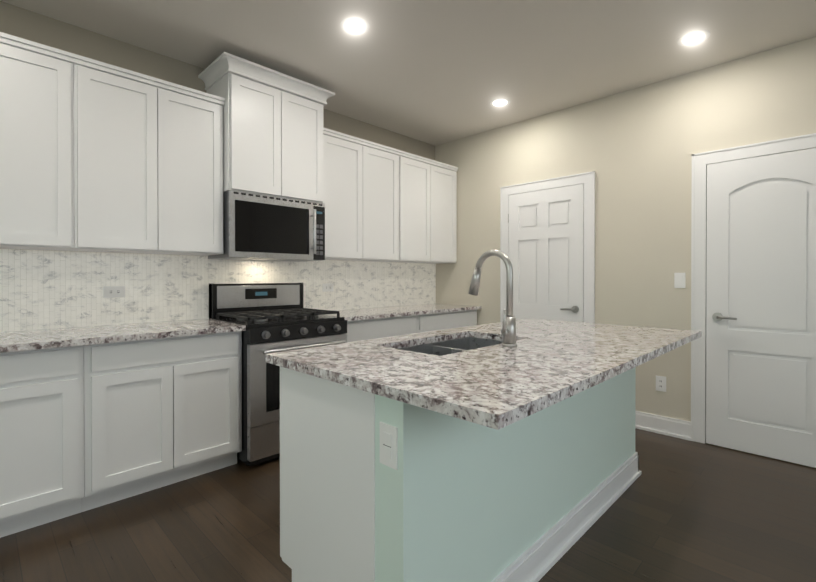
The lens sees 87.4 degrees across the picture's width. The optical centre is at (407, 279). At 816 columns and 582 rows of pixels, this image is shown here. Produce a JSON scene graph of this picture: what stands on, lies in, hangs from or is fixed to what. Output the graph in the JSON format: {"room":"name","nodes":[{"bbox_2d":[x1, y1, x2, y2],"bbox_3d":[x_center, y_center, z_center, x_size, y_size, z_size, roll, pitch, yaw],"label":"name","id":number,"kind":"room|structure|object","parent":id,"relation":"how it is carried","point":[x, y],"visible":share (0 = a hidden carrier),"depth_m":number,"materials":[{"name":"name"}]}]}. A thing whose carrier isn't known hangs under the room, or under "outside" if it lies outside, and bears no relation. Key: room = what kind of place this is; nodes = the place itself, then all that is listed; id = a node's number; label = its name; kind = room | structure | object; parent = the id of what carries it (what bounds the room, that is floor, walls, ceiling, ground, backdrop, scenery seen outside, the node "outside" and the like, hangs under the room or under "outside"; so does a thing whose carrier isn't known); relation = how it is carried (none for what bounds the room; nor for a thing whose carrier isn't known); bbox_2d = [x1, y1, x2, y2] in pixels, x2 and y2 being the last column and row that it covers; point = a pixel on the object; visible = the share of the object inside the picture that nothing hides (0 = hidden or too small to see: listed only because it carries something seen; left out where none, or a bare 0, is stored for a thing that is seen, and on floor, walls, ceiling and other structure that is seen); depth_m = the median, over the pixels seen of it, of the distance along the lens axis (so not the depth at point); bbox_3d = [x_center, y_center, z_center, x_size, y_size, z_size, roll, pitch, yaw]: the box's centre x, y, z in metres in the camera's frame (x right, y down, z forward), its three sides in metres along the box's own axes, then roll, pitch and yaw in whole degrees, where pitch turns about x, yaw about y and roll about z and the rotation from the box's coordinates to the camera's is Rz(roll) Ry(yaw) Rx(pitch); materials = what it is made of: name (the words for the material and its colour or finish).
{"room":"kitchen","nodes":[
{"label":"kitchen","id":0,"kind":"room"},
{"bbox_2d":[103,286,124,297],"bbox_3d":[-1.873,0.078,2.728,0.008,0.072,0.116,0,0,45],"label":"outlet","id":1,"kind":"object","parent":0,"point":[112,291],"visible":1,"depth_m":2.72,"materials":[{"name":"white plastic"}]},
{"bbox_2d":[0,1,434,263],"bbox_3d":[-2.040,-0.171,2.652,0.100,2.740,6.800,0,0,45],"label":"wall","id":2,"kind":"structure","parent":0,"point":[16,21],"depth_m":2.80,"materials":[{"name":"paint"}]},
{"bbox_2d":[0,32,95,251],"bbox_3d":[-2.076,-0.689,2.308,0.326,1.035,0.538,0,0,45],"label":"upper cabinet","id":3,"kind":"object","parent":2,"relation":"attached to","point":[48,95],"depth_m":2.26,"materials":[{"name":"white wood"}]},
{"bbox_2d":[96,60,171,253],"bbox_3d":[-1.799,-0.690,2.589,0.326,1.035,0.539,0,0,45],"label":"upper cabinet","id":4,"kind":"object","parent":2,"relation":"attached to","point":[97,156],"depth_m":2.54,"materials":[{"name":"white wood"}]},
{"bbox_2d":[172,84,223,255],"bbox_3d":[-1.530,-0.691,2.861,0.326,1.035,0.467,0,0,45],"label":"upper cabinet","id":5,"kind":"object","parent":2,"relation":"attached to","point":[197,117],"depth_m":2.80,"materials":[{"name":"white wood"}]},
{"bbox_2d":[204,56,291,198],"bbox_3d":[-1.182,-1.043,3.154,0.405,0.875,0.438,0,0,45],"label":"upper cabinet","id":6,"kind":"object","parent":2,"relation":"attached to","point":[257,100],"depth_m":2.99,"materials":[{"name":"white wood"}]},
{"bbox_2d":[208,190,324,261],"bbox_3d":[-1.043,-0.377,3.243,0.454,0.450,0.752,0,0,45],"label":"microwave","id":7,"kind":"object","parent":6,"relation":"attached to","point":[261,227],"visible":1,"depth_m":3.07,"materials":[{"name":"silver metal"}]},
{"bbox_2d":[292,80,327,203],"bbox_3d":[-0.959,-1.044,3.380,0.405,0.875,0.439,0,0,45],"label":"upper cabinet","id":8,"kind":"object","parent":2,"relation":"attached to","point":[309,136],"depth_m":3.30,"materials":[{"name":"white wood"}]},
{"bbox_2d":[325,129,371,260],"bbox_3d":[-0.652,-0.696,3.749,0.326,1.035,0.511,0,0,45],"label":"upper cabinet","id":9,"kind":"object","parent":2,"relation":"attached to","point":[348,210],"depth_m":3.67,"materials":[{"name":"white wood"}]},
{"bbox_2d":[352,144,407,262],"bbox_3d":[-0.352,-0.697,4.052,0.326,1.035,0.585,0,0,45],"label":"upper cabinet","id":10,"kind":"object","parent":2,"relation":"attached to","point":[389,166],"depth_m":4.02,"materials":[{"name":"white wood"}]},
{"bbox_2d":[408,153,435,263],"bbox_3d":[-0.044,-0.699,4.364,0.326,1.035,0.578,0,0,45],"label":"upper cabinet","id":11,"kind":"object","parent":2,"relation":"attached to","point":[421,172],"depth_m":4.33,"materials":[{"name":"white wood"}]},
{"bbox_2d":[436,161,457,263],"bbox_3d":[0.252,-0.700,4.663,0.326,1.035,0.506,0,0,45],"label":"upper cabinet","id":12,"kind":"object","parent":2,"relation":"attached to","point":[446,176],"depth_m":4.61,"materials":[{"name":"white wood"}]},
{"bbox_2d":[322,284,332,291],"bbox_3d":[-0.727,0.073,3.887,0.008,0.072,0.116,0,0,45],"label":"outlet","id":13,"kind":"object","parent":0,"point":[327,287],"visible":1,"depth_m":3.88,"materials":[{"name":"white plastic"}]},
{"bbox_2d":[0,428,815,581],"bbox_3d":[-0.013,1.258,0.656,5.800,0.100,6.800,0,0,45],"label":"floor","id":14,"kind":"structure","parent":0,"point":[680,510],"depth_m":2.03,"materials":[{"name":"brown wood"}]},
{"bbox_2d":[0,345,87,537],"bbox_3d":[-2.049,0.762,2.140,0.610,0.878,0.605,0,0,45],"label":"base cabinet","id":15,"kind":"object","parent":14,"relation":"on","point":[44,392],"depth_m":2.04,"materials":[{"name":"white wood"}]},
{"bbox_2d":[88,333,241,509],"bbox_3d":[-1.551,0.760,2.644,0.610,0.878,0.811,0,0,45],"label":"base cabinet","id":16,"kind":"object","parent":14,"relation":"on","point":[136,390],"depth_m":2.39,"materials":[{"name":"white wood"}]},
{"bbox_2d":[0,317,245,352],"bbox_3d":[-2.053,0.307,2.099,0.637,0.032,2.291,0,0,45],"label":"countertop","id":17,"kind":"structure","parent":16,"relation":"on","point":[16,340],"depth_m":2.34,"materials":[{"name":"grey stone"}]},
{"bbox_2d":[209,283,346,465],"bbox_3d":[-0.934,0.612,3.140,0.736,1.168,0.750,0,0,45],"label":"range","id":18,"kind":"object","parent":14,"relation":"on","point":[275,317],"visible":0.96,"depth_m":2.83,"materials":[{"name":"silver metal"}]},
{"bbox_2d":[345,317,419,342],"bbox_3d":[-0.426,0.754,3.782,0.610,0.878,0.862,0,0,45],"label":"base cabinet","id":19,"kind":"object","parent":14,"relation":"on","point":[383,327],"depth_m":3.56,"materials":[{"name":"white wood"}]},
{"bbox_2d":[320,305,479,320],"bbox_3d":[-0.082,0.298,4.093,0.637,0.032,1.793,0,0,45],"label":"countertop","id":20,"kind":"structure","parent":19,"relation":"on","point":[381,310],"depth_m":3.90,"materials":[{"name":"grey stone"}]},
{"bbox_2d":[420,309,476,332],"bbox_3d":[0.204,0.751,4.419,0.610,0.878,0.930,0,0,45],"label":"base cabinet","id":21,"kind":"object","parent":14,"relation":"on","point":[429,322],"depth_m":4.17,"materials":[{"name":"white wood"}]},
{"bbox_2d":[280,334,640,581],"bbox_3d":[0.454,0.762,2.152,0.727,0.878,2.064,0,0,45],"label":"kitchen island","id":22,"kind":"object","parent":14,"relation":"on","point":[504,451],"depth_m":1.50,"materials":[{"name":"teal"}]},
{"bbox_2d":[345,323,700,429],"bbox_3d":[0.732,0.309,1.867,0.550,0.032,2.078,0,0,45],"label":"island countertop","id":23,"kind":"structure","parent":22,"relation":"on","point":[500,386],"depth_m":1.37,"materials":[{"name":"grey stone"}]},
{"bbox_2d":[0,0,815,145],"bbox_3d":[-0.013,-1.581,0.642,5.800,0.100,6.800,0,0,45],"label":"ceiling","id":24,"kind":"structure","parent":0,"point":[435,72],"depth_m":2.78,"materials":[{"name":"paint"}]},
{"bbox_2d":[340,17,369,34],"bbox_3d":[-0.321,-1.538,2.592,0.176,0.006,0.176,0,0,45],"label":"recessed light","id":25,"kind":"object","parent":24,"relation":"in","point":[355,25],"visible":1,"depth_m":2.58,"materials":[{"name":"white"}]},
{"bbox_2d":[490,98,509,106],"bbox_3d":[0.803,-1.543,3.730,0.176,0.006,0.176,0,0,45],"label":"recessed light","id":26,"kind":"object","parent":24,"relation":"in","point":[500,102],"visible":1,"depth_m":3.72,"materials":[{"name":"white"}]},
{"bbox_2d":[677,30,709,45],"bbox_3d":[1.820,-1.538,2.724,0.176,0.006,0.176,0,0,45],"label":"recessed light","id":27,"kind":"object","parent":24,"relation":"in","point":[693,37],"visible":1,"depth_m":2.72,"materials":[{"name":"white"}]},
{"bbox_2d":[435,37,815,467],"bbox_3d":[2.378,-0.173,2.996,5.700,2.740,0.100,0,0,45],"label":"wall","id":28,"kind":"structure","parent":0,"point":[635,149],"depth_m":3.42,"materials":[{"name":"paint"}]},
{"bbox_2d":[500,171,594,322],"bbox_3d":[1.253,0.131,3.983,0.931,2.123,0.075,0,0,45],"label":"door","id":29,"kind":"structure","parent":28,"relation":"attached to","point":[547,237],"depth_m":3.95,"materials":[{"name":"white wood"}]},
{"bbox_2d":[656,375,665,391],"bbox_3d":[1.969,0.810,3.327,0.072,0.116,0.008,0,0,45],"label":"outlet","id":30,"kind":"object","parent":28,"relation":"attached to","point":[660,383],"visible":1,"depth_m":3.32,"materials":[{"name":"white plastic"}]},
{"bbox_2d":[635,411,690,440],"bbox_3d":[2.516,1.131,2.773,4.980,0.135,0.027,0,0,45],"label":"baseboard","id":31,"kind":"structure","parent":28,"relation":"attached to","point":[669,426],"depth_m":3.31,"materials":[{"name":"white wood"}]},
{"bbox_2d":[674,273,685,287],"bbox_3d":[2.058,0.006,3.235,0.072,0.116,0.009,0,0,45],"label":"switch plate","id":32,"kind":"object","parent":28,"relation":"attached to","point":[679,280],"visible":1,"depth_m":3.23,"materials":[{"name":"white plastic"}]},
{"bbox_2d":[691,133,815,467],"bbox_3d":[2.400,0.136,2.849,0.876,2.123,0.075,0,0,45],"label":"door","id":33,"kind":"structure","parent":28,"relation":"attached to","point":[753,293],"depth_m":2.91,"materials":[{"name":"white wood"}]}
]}

